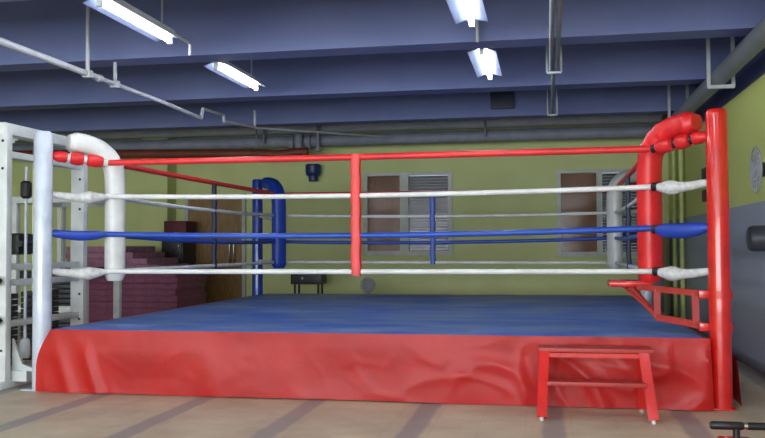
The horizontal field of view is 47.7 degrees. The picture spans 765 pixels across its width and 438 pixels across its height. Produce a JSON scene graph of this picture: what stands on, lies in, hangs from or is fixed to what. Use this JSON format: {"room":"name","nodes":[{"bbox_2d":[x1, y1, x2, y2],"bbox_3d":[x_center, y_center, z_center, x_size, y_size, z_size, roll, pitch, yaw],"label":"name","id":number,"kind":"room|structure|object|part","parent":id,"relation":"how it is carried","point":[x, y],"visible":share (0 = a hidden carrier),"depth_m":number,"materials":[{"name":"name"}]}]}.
{"room":"boxing gym","nodes":[
{"label":"boxing gym","id":0,"kind":"room"},
{"bbox_2d":[12,114,670,315],"bbox_3d":[-1.178,-0.389,15.360,11.970,4.200,0.200,-1,-2,11],"label":"wall","id":1,"kind":"structure","parent":0,"point":[503,172],"depth_m":14.82,"materials":[{"name":"green paint"}]},
{"bbox_2d":[184,199,245,302],"bbox_3d":[-3.010,0.641,15.516,1.150,2.170,0.113,-1,-2,11],"label":"door","id":2,"kind":"structure","parent":1,"relation":"in","point":[219,287],"depth_m":15.50,"materials":[{"name":"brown wood"}]},
{"bbox_3d":[-2.646,0.561,15.426,0.026,0.546,0.068,-1,-2,11],"label":"handle","id":3,"kind":"part","parent":2,"relation":"part of","materials":[{"name":"silver metal"}]},
{"bbox_2d":[305,164,320,181],"bbox_3d":[-1.211,-0.807,15.132,0.271,0.300,0.285,-1,-2,11],"label":"wall fitting","id":4,"kind":"object","parent":1,"relation":"attached to","point":[313,171],"visible":1,"depth_m":15.03,"materials":[{"name":"blue plastic"}]},
{"bbox_2d":[363,171,452,255],"bbox_3d":[0.438,-0.091,14.951,1.550,1.440,0.080,-1,-2,11],"label":"window","id":5,"kind":"structure","parent":1,"relation":"in","point":[431,180],"depth_m":14.94,"materials":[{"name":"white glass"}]},
{"bbox_3d":[0.029,-0.096,15.043,0.572,1.300,0.006,-1,-2,11],"label":"pane","id":6,"kind":"part","parent":5,"relation":"part of","materials":[{"name":"clear glass"}]},
{"bbox_3d":[0.795,-0.105,14.897,0.688,1.300,0.006,-1,-2,11],"label":"pane","id":7,"kind":"part","parent":5,"relation":"part of","materials":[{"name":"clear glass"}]},
{"bbox_2d":[556,168,637,256],"bbox_3d":[3.606,-0.103,14.349,1.400,1.450,0.080,-1,-2,11],"label":"window","id":8,"kind":"structure","parent":1,"relation":"in","point":[592,201],"depth_m":14.40,"materials":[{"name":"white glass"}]},
{"bbox_3d":[3.276,-0.109,14.426,0.582,1.310,0.006,-1,-2,11],"label":"pane","id":9,"kind":"part","parent":8,"relation":"part of","materials":[{"name":"clear glass"}]},
{"bbox_3d":[3.939,-0.116,14.300,0.588,1.310,0.006,-1,-2,11],"label":"pane","id":10,"kind":"part","parent":8,"relation":"part of","materials":[{"name":"clear glass"}]},
{"bbox_2d":[0,314,764,437],"bbox_3d":[-3.052,1.443,5.372,12.370,0.100,20.400,-1,-2,11],"label":"floor","id":11,"kind":"structure","parent":0,"point":[23,414],"depth_m":6.05,"materials":[{"name":"beige tile"}]},
{"bbox_2d":[19,270,31,313],"bbox_3d":[-5.169,1.176,12.122,1.100,0.900,0.550,-1,-2,11],"label":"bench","id":12,"kind":"object","parent":11,"relation":"on","point":[29,272],"visible":0.02,"depth_m":11.91,"materials":[{"name":"black metal"}]},
{"bbox_2d":[0,122,87,390],"bbox_3d":[-3.575,0.338,8.205,1.450,2.300,1.620,-1,-2,11],"label":"cable machine","id":13,"kind":"object","parent":11,"relation":"on","point":[11,243],"visible":0.62,"depth_m":7.81,"materials":[{"name":"white metal"}]},
{"bbox_3d":[-3.479,0.708,7.859,0.160,0.048,0.320,-1,-2,11],"label":"weight plate","id":14,"kind":"part","parent":13,"relation":"part of","materials":[{"name":"metal"}]},
{"bbox_3d":[-3.479,0.763,7.857,0.160,0.048,0.320,-1,-2,11],"label":"weight plate","id":15,"kind":"part","parent":13,"relation":"part of","materials":[{"name":"metal"}]},
{"bbox_3d":[-3.478,0.818,7.856,0.160,0.048,0.320,-1,-2,11],"label":"weight plate","id":16,"kind":"part","parent":13,"relation":"part of","materials":[{"name":"metal"}]},
{"bbox_3d":[-3.478,0.873,7.854,0.160,0.048,0.320,-1,-2,11],"label":"weight plate","id":17,"kind":"part","parent":13,"relation":"part of","materials":[{"name":"metal"}]},
{"bbox_3d":[-3.477,1.038,7.848,0.160,0.048,0.320,-1,-2,11],"label":"weight plate","id":18,"kind":"part","parent":13,"relation":"part of","materials":[{"name":"metal"}]},
{"bbox_3d":[-3.477,1.092,7.847,0.160,0.048,0.320,-1,-2,11],"label":"weight plate","id":19,"kind":"part","parent":13,"relation":"part of","materials":[{"name":"metal"}]},
{"bbox_3d":[-3.384,0.343,8.382,0.026,2.100,0.026,-1,-2,11],"label":"guide rod","id":20,"kind":"part","parent":13,"relation":"part of","materials":[{"name":"silver metal"}]},
{"bbox_3d":[-3.358,1.113,8.475,0.160,0.048,0.400,-1,-2,11],"label":"weight plate","id":21,"kind":"part","parent":13,"relation":"part of","materials":[{"name":"metal"}]},
{"bbox_3d":[-3.360,0.728,8.488,0.160,0.048,0.400,-1,-2,11],"label":"weight plate","id":22,"kind":"part","parent":13,"relation":"part of","materials":[{"name":"metal"}]},
{"bbox_3d":[-3.359,0.783,8.486,0.160,0.048,0.400,-1,-2,11],"label":"weight plate","id":23,"kind":"part","parent":13,"relation":"part of","materials":[{"name":"metal"}]},
{"bbox_3d":[-3.359,0.838,8.484,0.160,0.048,0.400,-1,-2,11],"label":"weight plate","id":24,"kind":"part","parent":13,"relation":"part of","materials":[{"name":"metal"}]},
{"bbox_3d":[-3.359,0.893,8.482,0.160,0.048,0.400,-1,-2,11],"label":"weight plate","id":25,"kind":"part","parent":13,"relation":"part of","materials":[{"name":"metal"}]},
{"bbox_3d":[-3.358,0.948,8.480,0.160,0.048,0.400,-1,-2,11],"label":"weight plate","id":26,"kind":"part","parent":13,"relation":"part of","materials":[{"name":"metal"}]},
{"bbox_3d":[-3.358,1.058,8.477,0.160,0.048,0.400,-1,-2,11],"label":"weight plate","id":27,"kind":"part","parent":13,"relation":"part of","materials":[{"name":"metal"}]},
{"bbox_3d":[-3.188,0.935,8.092,0.080,0.055,1.180,-1,-2,11],"label":"cross rail","id":28,"kind":"part","parent":13,"relation":"part of","materials":[{"name":"white metal"}]},
{"bbox_3d":[-3.190,0.576,8.104,0.080,0.055,1.180,-1,-2,11],"label":"cross rail","id":29,"kind":"part","parent":13,"relation":"part of","materials":[{"name":"white metal"}]},
{"bbox_3d":[-3.191,0.436,8.108,0.080,0.055,1.180,-1,-2,11],"label":"cross rail","id":30,"kind":"part","parent":13,"relation":"part of","materials":[{"name":"white metal"}]},
{"bbox_2d":[11,196,121,348],"bbox_3d":[-3.903,0.659,10.752,0.890,1.830,1.080,-1,-2,11],"label":"machine","id":31,"kind":"object","parent":11,"relation":"on","point":[64,288],"visible":0.2,"depth_m":10.54,"materials":[{"name":"white metal"}]},
{"bbox_3d":[-4.001,1.068,10.238,0.880,0.080,0.060,-1,-2,11],"label":"cross rail","id":32,"kind":"part","parent":31,"relation":"part of","materials":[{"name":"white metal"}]},
{"bbox_3d":[-3.912,-0.215,10.782,0.880,0.080,1.080,-1,-2,11],"label":"frame","id":33,"kind":"part","parent":31,"relation":"part of","materials":[{"name":"white metal"}]},
{"bbox_3d":[-3.986,0.633,10.718,0.022,1.680,0.022,-1,-2,11],"label":"guide rod","id":34,"kind":"part","parent":31,"relation":"part of","materials":[{"name":"silver metal"}]},
{"bbox_3d":[-3.917,0.767,10.700,0.300,0.050,0.300,-1,-2,11],"label":"weight plate","id":35,"kind":"part","parent":31,"relation":"part of","materials":[{"name":"metal"}]},
{"bbox_3d":[-3.916,0.827,10.698,0.300,0.050,0.300,-1,-2,11],"label":"weight plate","id":36,"kind":"part","parent":31,"relation":"part of","materials":[{"name":"metal"}]},
{"bbox_3d":[-3.916,0.887,10.696,0.300,0.050,0.300,-1,-2,11],"label":"weight plate","id":37,"kind":"part","parent":31,"relation":"part of","materials":[{"name":"metal"}]},
{"bbox_3d":[-3.915,1.007,10.693,0.300,0.050,0.300,-1,-2,11],"label":"weight plate","id":38,"kind":"part","parent":31,"relation":"part of","materials":[{"name":"metal"}]},
{"bbox_3d":[-3.914,1.247,10.685,0.300,0.050,0.300,-1,-2,11],"label":"weight plate","id":39,"kind":"part","parent":31,"relation":"part of","materials":[{"name":"metal"}]},
{"bbox_3d":[-3.916,0.947,10.694,0.300,0.050,0.300,-1,-2,11],"label":"weight plate","id":40,"kind":"part","parent":31,"relation":"part of","materials":[{"name":"metal"}]},
{"bbox_3d":[-3.915,1.067,10.691,0.300,0.050,0.300,-1,-2,11],"label":"weight plate","id":41,"kind":"part","parent":31,"relation":"part of","materials":[{"name":"metal"}]},
{"bbox_3d":[-3.914,1.307,10.683,0.300,0.050,0.300,-1,-2,11],"label":"weight plate","id":42,"kind":"part","parent":31,"relation":"part of","materials":[{"name":"metal"}]},
{"bbox_3d":[-3.631,1.130,10.522,0.080,0.870,0.080,-1,-2,11],"label":"seat post","id":43,"kind":"part","parent":31,"relation":"part of","materials":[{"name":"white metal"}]},
{"bbox_2d":[142,138,175,251],"bbox_3d":[-4.027,-0.366,15.605,0.480,4.200,0.380,-1,-2,11],"label":"column","id":44,"kind":"structure","parent":11,"relation":"on","point":[153,217],"depth_m":15.43,"materials":[{"name":"green paint"}]},
{"bbox_2d":[162,238,195,264],"bbox_3d":[-3.607,1.011,15.268,0.400,1.420,0.600,-1,-2,11],"label":"cabinet","id":45,"kind":"object","parent":11,"relation":"on","point":[185,252],"visible":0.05,"depth_m":15.03,"materials":[{"name":"black plastic"}]},
{"bbox_3d":[-3.658,0.653,15.021,0.360,0.640,0.024,-1,-2,11],"label":"door","id":46,"kind":"part","parent":45,"relation":"part of","materials":[{"name":"metal"}]},
{"bbox_2d":[164,221,195,232],"bbox_3d":[-3.582,0.172,15.315,0.410,0.259,0.450,-1,-2,11],"label":"box","id":47,"kind":"object","parent":45,"relation":"on","point":[169,226],"visible":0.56,"depth_m":15.11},
{"bbox_2d":[291,274,326,293],"bbox_3d":[-1.225,1.289,14.365,0.530,0.780,0.365,-1,-2,11],"label":"side table","id":48,"kind":"object","parent":11,"relation":"on","point":[298,279],"visible":0.52,"depth_m":14.22,"materials":[{"name":"black wood"}]},
{"bbox_2d":[360,277,375,293],"bbox_3d":[-0.218,1.292,13.800,0.316,0.727,0.316,-1,-2,11],"label":"pedestal fan","id":49,"kind":"object","parent":11,"relation":"on","point":[368,285],"visible":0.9,"depth_m":13.74,"materials":[{"name":"silver metal"}]},
{"bbox_3d":[-0.215,1.056,13.829,0.227,0.227,0.115,-1,-2,11],"label":"motor","id":50,"kind":"part","parent":49,"relation":"part of","materials":[{"name":"silver metal"}]},
{"bbox_2d":[21,108,741,410],"bbox_3d":[0.310,0.406,9.553,5.842,2.212,5.725,-1,-2,11],"label":"ring","id":51,"kind":"object","parent":11,"relation":"on","point":[426,348],"visible":0.96,"depth_m":7.05,"materials":[{"name":"red fabric"}]},
{"bbox_3d":[-2.937,1.453,7.399,0.240,0.012,0.175,-1,-2,11],"label":"plate","id":52,"kind":"part","parent":51,"relation":"part of","materials":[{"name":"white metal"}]},
{"bbox_3d":[-2.916,0.347,7.417,0.156,2.200,0.156,-1,-2,11],"label":"post","id":53,"kind":"part","parent":51,"relation":"part of","materials":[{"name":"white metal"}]},
{"bbox_2d":[66,133,125,280],"bbox_3d":[-2.541,-0.103,7.689,0.498,1.307,0.196,1,-2,-34],"label":"pad","id":54,"kind":"object","parent":51,"relation":"attached to","point":[114,176],"visible":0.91,"depth_m":7.69,"materials":[{"name":"white leather"}]},
{"bbox_3d":[-1.840,0.516,12.727,0.156,2.200,0.156,-1,-2,11],"label":"post","id":55,"kind":"part","parent":51,"relation":"part of","materials":[{"name":"blue metal"}]},
{"bbox_2d":[261,177,285,267],"bbox_3d":[-1.552,0.044,12.316,0.197,1.307,0.499,1,-2,-34],"label":"pad","id":56,"kind":"object","parent":51,"relation":"attached to","point":[278,205],"visible":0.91,"depth_m":12.11,"materials":[{"name":"blue leather"}]},
{"bbox_2d":[606,170,636,267],"bbox_3d":[3.200,-0.009,11.471,0.538,1.308,0.196,1,-2,-34],"label":"pad","id":57,"kind":"object","parent":51,"relation":"attached to","point":[614,198],"visible":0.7,"depth_m":11.30,"materials":[{"name":"white leather"}]},
{"bbox_3d":[3.563,0.454,11.702,0.156,2.200,0.156,-1,-2,11],"label":"post","id":58,"kind":"part","parent":51,"relation":"part of","materials":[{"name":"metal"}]},
{"bbox_2d":[636,111,701,281],"bbox_3d":[2.239,-0.162,6.768,0.208,1.313,0.538,1,-2,-35],"label":"pad","id":59,"kind":"object","parent":51,"relation":"attached to","point":[649,164],"visible":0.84,"depth_m":6.83,"materials":[{"name":"red leather"}]},
{"bbox_2d":[607,279,733,331],"bbox_3d":[2.243,0.664,6.789,0.432,0.355,1.114,2,-3,-44],"label":"stool","id":60,"kind":"object","parent":51,"relation":"attached to","point":[634,285],"visible":0.93,"depth_m":6.62,"materials":[{"name":"red metal"}]},
{"bbox_3d":[2.009,0.522,7.036,0.345,0.053,0.300,-1,-2,11],"label":"seat","id":61,"kind":"part","parent":60,"relation":"part of","materials":[{"name":"red metal"}]},
{"bbox_3d":[2.208,0.672,6.698,0.072,0.322,0.653,1,-2,-41],"label":"arm frame","id":62,"kind":"part","parent":60,"relation":"part of","materials":[{"name":"red metal"}]},
{"bbox_3d":[2.488,0.284,6.392,0.156,2.200,0.156,-1,-2,11],"label":"post","id":63,"kind":"part","parent":51,"relation":"part of","materials":[{"name":"red metal"}]},
{"bbox_3d":[2.491,1.390,6.369,0.190,0.012,0.175,-1,-2,11],"label":"plate","id":64,"kind":"part","parent":51,"relation":"part of","materials":[{"name":"red metal"}]},
{"bbox_2d":[537,345,658,423],"bbox_3d":[1.503,1.155,6.120,0.811,0.479,0.457,-1,-2,11],"label":"step stool","id":65,"kind":"object","parent":11,"relation":"on","point":[644,384],"visible":1,"depth_m":6.04,"materials":[{"name":"red metal"}]},
{"bbox_3d":[1.128,1.156,6.075,0.091,0.452,0.228,-1,-2,11],"label":"leg","id":66,"kind":"part","parent":65,"relation":"part of","materials":[{"name":"red metal"}]},
{"bbox_3d":[1.488,0.963,6.097,0.680,0.030,0.020,-1,-2,11],"label":"rail","id":67,"kind":"part","parent":65,"relation":"part of","materials":[{"name":"red metal"}]},
{"bbox_3d":[1.866,1.158,6.241,0.055,0.439,0.080,-1,-2,11],"label":"leg","id":68,"kind":"part","parent":65,"relation":"part of","materials":[{"name":"red metal"}]},
{"bbox_3d":[1.827,1.148,5.943,0.073,0.455,0.242,0,-2,-1],"label":"leg","id":69,"kind":"part","parent":65,"relation":"part of","materials":[{"name":"red metal"}]},
{"bbox_2d":[638,266,663,312],"bbox_3d":[4.295,0.882,13.846,0.340,1.500,0.550,-1,-2,11],"label":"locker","id":70,"kind":"object","parent":11,"relation":"on","point":[661,283],"visible":0.02,"depth_m":13.57,"materials":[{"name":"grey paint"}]},
{"bbox_3d":[4.251,0.875,13.613,0.300,1.420,0.025,-1,-2,11],"label":"door","id":71,"kind":"part","parent":70,"relation":"part of","materials":[{"name":"paint"}]},
{"bbox_2d":[709,421,764,437],"bbox_3d":[2.269,1.256,4.901,0.775,0.186,0.250,-1,-2,11],"label":"bar","id":72,"kind":"object","parent":11,"relation":"on","point":[736,427],"visible":1,"depth_m":4.96,"materials":[{"name":"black metal"}]},
{"bbox_3d":[2.036,1.248,4.975,0.039,0.090,0.040,-1,-2,11],"label":"post","id":73,"kind":"part","parent":72,"relation":"part of","materials":[{"name":"black plastic"}]},
{"bbox_3d":[-3.969,1.630,13.860,1.950,0.094,1.150,-1,-2,11],"label":"foam mat","id":74,"kind":"object","parent":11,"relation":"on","visible":0},
{"bbox_2d":[89,314,138,319],"bbox_3d":[-3.978,1.537,13.926,1.950,0.094,1.150,-1,-2,11],"label":"foam mat","id":75,"kind":"object","parent":74,"relation":"on","point":[91,316],"visible":0.02,"depth_m":13.41,"materials":[{"name":"purple plastic"}]},
{"bbox_2d":[89,308,168,313],"bbox_3d":[-4.003,1.441,13.903,1.950,0.094,1.150,-1,-2,11],"label":"foam mat","id":76,"kind":"object","parent":75,"relation":"on","point":[91,310],"visible":0.17,"depth_m":13.30,"materials":[{"name":"purple plastic"}]},
{"bbox_2d":[89,298,205,308],"bbox_3d":[-3.970,1.344,13.870,1.950,0.094,1.150,-1,-2,11],"label":"foam mat","id":77,"kind":"object","parent":76,"relation":"on","point":[156,305],"visible":0.37,"depth_m":13.27,"materials":[{"name":"purple plastic"}]},
{"bbox_2d":[89,292,205,301],"bbox_3d":[-3.979,1.250,13.935,1.950,0.094,1.150,-1,-2,11],"label":"foam mat","id":78,"kind":"object","parent":77,"relation":"on","point":[194,296],"visible":0.56,"depth_m":13.34,"materials":[{"name":"purple plastic"}]},
{"bbox_2d":[89,287,204,295],"bbox_3d":[-4.005,1.154,13.913,1.950,0.094,1.150,-1,-2,11],"label":"foam mat","id":79,"kind":"object","parent":78,"relation":"on","point":[94,292],"visible":0.56,"depth_m":13.32,"materials":[{"name":"purple plastic"}]},
{"bbox_2d":[89,281,205,289],"bbox_3d":[-3.972,1.058,13.879,1.950,0.094,1.150,-1,-2,11],"label":"foam mat","id":80,"kind":"object","parent":79,"relation":"on","point":[125,286],"visible":0.59,"depth_m":13.28,"materials":[{"name":"purple plastic"}]},
{"bbox_2d":[89,275,205,282],"bbox_3d":[-3.981,0.964,13.945,1.950,0.094,1.150,-1,-2,11],"label":"foam mat","id":81,"kind":"object","parent":80,"relation":"on","point":[195,278],"visible":0.59,"depth_m":13.34,"materials":[{"name":"purple plastic"}]},
{"bbox_2d":[100,274,204,276],"bbox_3d":[-4.006,0.868,13.922,1.950,0.094,1.150,-1,-2,11],"label":"foam mat","id":82,"kind":"object","parent":81,"relation":"on","point":[126,275],"visible":0.24,"depth_m":13.28,"materials":[{"name":"purple plastic"}]},
{"bbox_2d":[66,263,188,268],"bbox_3d":[-4.072,0.772,13.907,1.550,0.094,1.150,-1,-2,11],"label":"foam mat","id":83,"kind":"object","parent":82,"relation":"on","point":[171,264],"visible":0.24,"depth_m":13.39,"materials":[{"name":"purple plastic"}]},
{"bbox_2d":[67,258,177,264],"bbox_3d":[-4.179,0.680,13.992,1.350,0.094,1.150,-1,-2,11],"label":"foam mat","id":84,"kind":"object","parent":83,"relation":"on","point":[128,261],"visible":0.63,"depth_m":13.46,"materials":[{"name":"purple plastic"}]},
{"bbox_2d":[65,252,164,258],"bbox_3d":[-4.303,0.585,13.988,1.150,0.094,1.150,-1,-2,11],"label":"foam mat","id":85,"kind":"object","parent":84,"relation":"on","point":[90,255],"visible":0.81,"depth_m":13.50,"materials":[{"name":"purple plastic"}]},
{"bbox_2d":[66,246,154,252],"bbox_3d":[-4.368,0.489,13.973,0.950,0.094,1.150,-1,-2,11],"label":"foam mat","id":86,"kind":"object","parent":85,"relation":"on","point":[89,248],"visible":0.71,"depth_m":13.55,"materials":[{"name":"purple plastic"}]},
{"bbox_2d":[668,36,764,363],"bbox_3d":[2.915,-0.775,4.308,0.200,4.200,20.000,-1,-2,11],"label":"wall","id":87,"kind":"structure","parent":0,"point":[744,104],"depth_m":8.96,"materials":[{"name":"green paint"}]},
{"bbox_2d":[671,148,678,316],"bbox_3d":[4.412,0.131,13.058,0.068,2.950,0.068,-1,-2,11],"label":"pipe","id":88,"kind":"object","parent":87,"relation":"attached to","point":[673,153],"visible":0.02,"depth_m":13.03,"materials":[{"name":"green metal"}]},
{"bbox_2d":[678,149,685,318],"bbox_3d":[4.282,0.109,12.371,0.068,2.950,0.068,-1,-2,11],"label":"pipe","id":89,"kind":"object","parent":87,"relation":"attached to","point":[680,152],"visible":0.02,"depth_m":12.34,"materials":[{"name":"green metal"}]},
{"bbox_2d":[701,167,705,178],"bbox_3d":[3.896,-0.542,10.326,0.120,0.140,0.300,-1,-2,11],"label":"wall speaker","id":90,"kind":"object","parent":87,"relation":"attached to","point":[703,171],"visible":0.22,"depth_m":10.34,"materials":[{"name":"black plastic"}]},
{"bbox_2d":[702,189,706,201],"bbox_3d":[3.898,-0.282,10.318,0.120,0.140,0.300,-1,-2,11],"label":"wall box","id":91,"kind":"object","parent":87,"relation":"attached to","point":[704,192],"visible":0.46,"depth_m":10.29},
{"bbox_2d":[669,313,764,375],"bbox_3d":[2.817,1.275,4.261,0.020,0.100,20.000,-1,-2,11],"label":"baseboard","id":92,"kind":"structure","parent":87,"relation":"attached to","point":[756,365],"depth_m":8.65,"materials":[{"name":"grey paint"}]},
{"bbox_2d":[746,225,764,250],"bbox_3d":[3.276,0.166,7.417,0.269,0.222,0.222,-1,-2,11],"label":"roller","id":93,"kind":"object","parent":87,"relation":"attached to","point":[755,234],"visible":1,"depth_m":7.35,"materials":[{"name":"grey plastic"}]},
{"bbox_2d":[750,146,764,192],"bbox_3d":[3.336,-0.431,7.527,0.177,0.414,0.414,-1,-2,11],"label":"wall fan","id":94,"kind":"object","parent":87,"relation":"attached to","point":[757,167],"visible":1,"depth_m":7.51,"materials":[{"name":"silver metal"}]},
{"bbox_3d":[3.321,-0.431,7.529,0.110,0.137,0.137,-1,-2,11],"label":"motor","id":95,"kind":"part","parent":94,"relation":"part of","materials":[{"name":"black plastic"}]},
{"bbox_3d":[-3.075,-2.855,5.513,12.370,0.100,20.400,-1,-2,11],"label":"ceiling","id":96,"kind":"structure","parent":0,"visible":0},
{"bbox_2d":[0,0,28,1],"bbox_3d":[-2.936,-2.182,6.204,11.970,1.200,0.290,-1,-2,11],"label":"beam","id":97,"kind":"structure","parent":96,"relation":"attached to","point":[0,0],"depth_m":6.26,"materials":[{"name":"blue paint"}]},
{"bbox_2d":[111,0,190,55],"bbox_3d":[-1.910,-1.508,6.125,0.022,0.116,2.721,-1,-2,11],"label":"conduit","id":98,"kind":"object","parent":97,"relation":"attached to","point":[115,1],"visible":1,"depth_m":6.75,"materials":[{"name":"grey metal"}]},
{"bbox_2d":[82,0,176,44],"bbox_3d":[-1.952,-2.147,6.906,0.260,1.235,1.228,-1,-2,11],"label":"fluorescent light","id":99,"kind":"object","parent":96,"relation":"hanging from","point":[109,8],"visible":0.9,"depth_m":6.86,"materials":[{"name":"white metal"}]},
{"bbox_3d":[-1.871,-2.193,7.340,0.015,1.115,0.015,-1,-2,11],"label":"hanger rod","id":100,"kind":"part","parent":99,"relation":"part of","materials":[{"name":"grey paint"}]},
{"bbox_2d":[12,129,308,157],"bbox_3d":[-4.148,-1.734,15.000,5.901,1.504,0.147,-1,-2,11],"label":"pipe","id":101,"kind":"object","parent":96,"relation":"hanging from","point":[147,153],"visible":0.62,"depth_m":14.72,"materials":[{"name":"metal"}]},
{"bbox_2d":[0,0,388,137],"bbox_3d":[-2.062,-1.948,9.654,1.077,1.451,9.739,-1,-2,20],"label":"pipe","id":102,"kind":"object","parent":96,"relation":"hanging from","point":[86,73],"visible":0.98,"depth_m":8.17,"materials":[{"name":"white metal"}]},
{"bbox_2d":[204,60,267,90],"bbox_3d":[-1.530,-2.076,9.126,0.260,1.235,1.228,-1,-2,11],"label":"fluorescent light","id":103,"kind":"object","parent":96,"relation":"hanging from","point":[226,69],"visible":0.83,"depth_m":9.04,"materials":[{"name":"grey paint"}]},
{"bbox_2d":[12,125,654,150],"bbox_3d":[-1.355,-1.821,14.701,11.700,1.380,0.347,-1,-2,11],"label":"pipe","id":104,"kind":"object","parent":96,"relation":"hanging from","point":[317,141],"visible":0.73,"depth_m":14.41,"materials":[{"name":"metal"}]},
{"bbox_2d":[15,114,661,142],"bbox_3d":[-1.350,-1.900,14.732,11.700,1.220,0.309,-1,-2,11],"label":"duct","id":105,"kind":"object","parent":96,"relation":"hanging from","point":[656,118],"visible":0.38,"depth_m":14.38,"materials":[{"name":"grey metal"}]},
{"bbox_2d":[0,84,695,133],"bbox_3d":[-1.693,-1.974,12.743,11.970,1.200,0.290,-1,-2,11],"label":"beam","id":106,"kind":"structure","parent":96,"relation":"attached to","point":[633,100],"depth_m":12.33,"materials":[{"name":"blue paint"}]},
{"bbox_2d":[490,91,513,108],"bbox_3d":[1.648,-1.649,11.902,0.320,0.260,0.095,-1,-2,11],"label":"ceiling vent","id":107,"kind":"object","parent":106,"relation":"attached to","point":[503,99],"visible":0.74,"depth_m":11.87,"materials":[{"name":"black metal"}]},
{"bbox_2d":[0,37,730,110],"bbox_3d":[-2.107,-2.043,10.563,11.970,1.200,0.290,-1,-2,11],"label":"beam","id":108,"kind":"structure","parent":96,"relation":"attached to","point":[677,61],"depth_m":10.04,"materials":[{"name":"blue paint"}]},
{"bbox_2d":[0,0,764,71],"bbox_3d":[-2.522,-2.113,8.383,11.970,1.200,0.290,-1,-2,11],"label":"beam","id":109,"kind":"structure","parent":96,"relation":"attached to","point":[216,30],"depth_m":7.85,"materials":[{"name":"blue paint"}]},
{"bbox_2d":[446,0,487,26],"bbox_3d":[0.603,-2.178,6.371,0.260,1.235,1.228,-1,-2,11],"label":"fluorescent light","id":110,"kind":"object","parent":96,"relation":"hanging from","point":[461,10],"visible":1,"depth_m":6.63,"materials":[{"name":"grey paint"}]},
{"bbox_2d":[476,20,478,41],"bbox_3d":[0.817,-2.144,7.500,0.026,1.230,0.026,-1,-2,11],"label":"rod","id":111,"kind":"object","parent":96,"relation":"hanging from","point":[477,21],"visible":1,"depth_m":7.47,"materials":[{"name":"grey paint"}]},
{"bbox_2d":[467,48,501,79],"bbox_3d":[1.022,-2.108,8.580,0.260,1.235,1.228,-1,-2,11],"label":"fluorescent light","id":112,"kind":"object","parent":96,"relation":"hanging from","point":[484,61],"visible":0.69,"depth_m":8.49,"materials":[{"name":"grey paint"}]},
{"bbox_2d":[546,0,562,117],"bbox_3d":[1.532,-2.109,7.720,0.158,1.295,8.100,-1,-2,11],"label":"conduit","id":113,"kind":"object","parent":96,"relation":"hanging from","point":[558,48],"visible":0.93,"depth_m":7.65,"materials":[{"name":"grey metal"}]},
{"bbox_2d":[667,17,764,117],"bbox_3d":[3.323,-2.014,8.496,0.265,1.452,10.300,-1,-2,11],"label":"drain pipe","id":114,"kind":"object","parent":96,"relation":"hanging from","point":[753,43],"visible":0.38,"depth_m":8.31,"materials":[{"name":"grey metal"}]}
]}

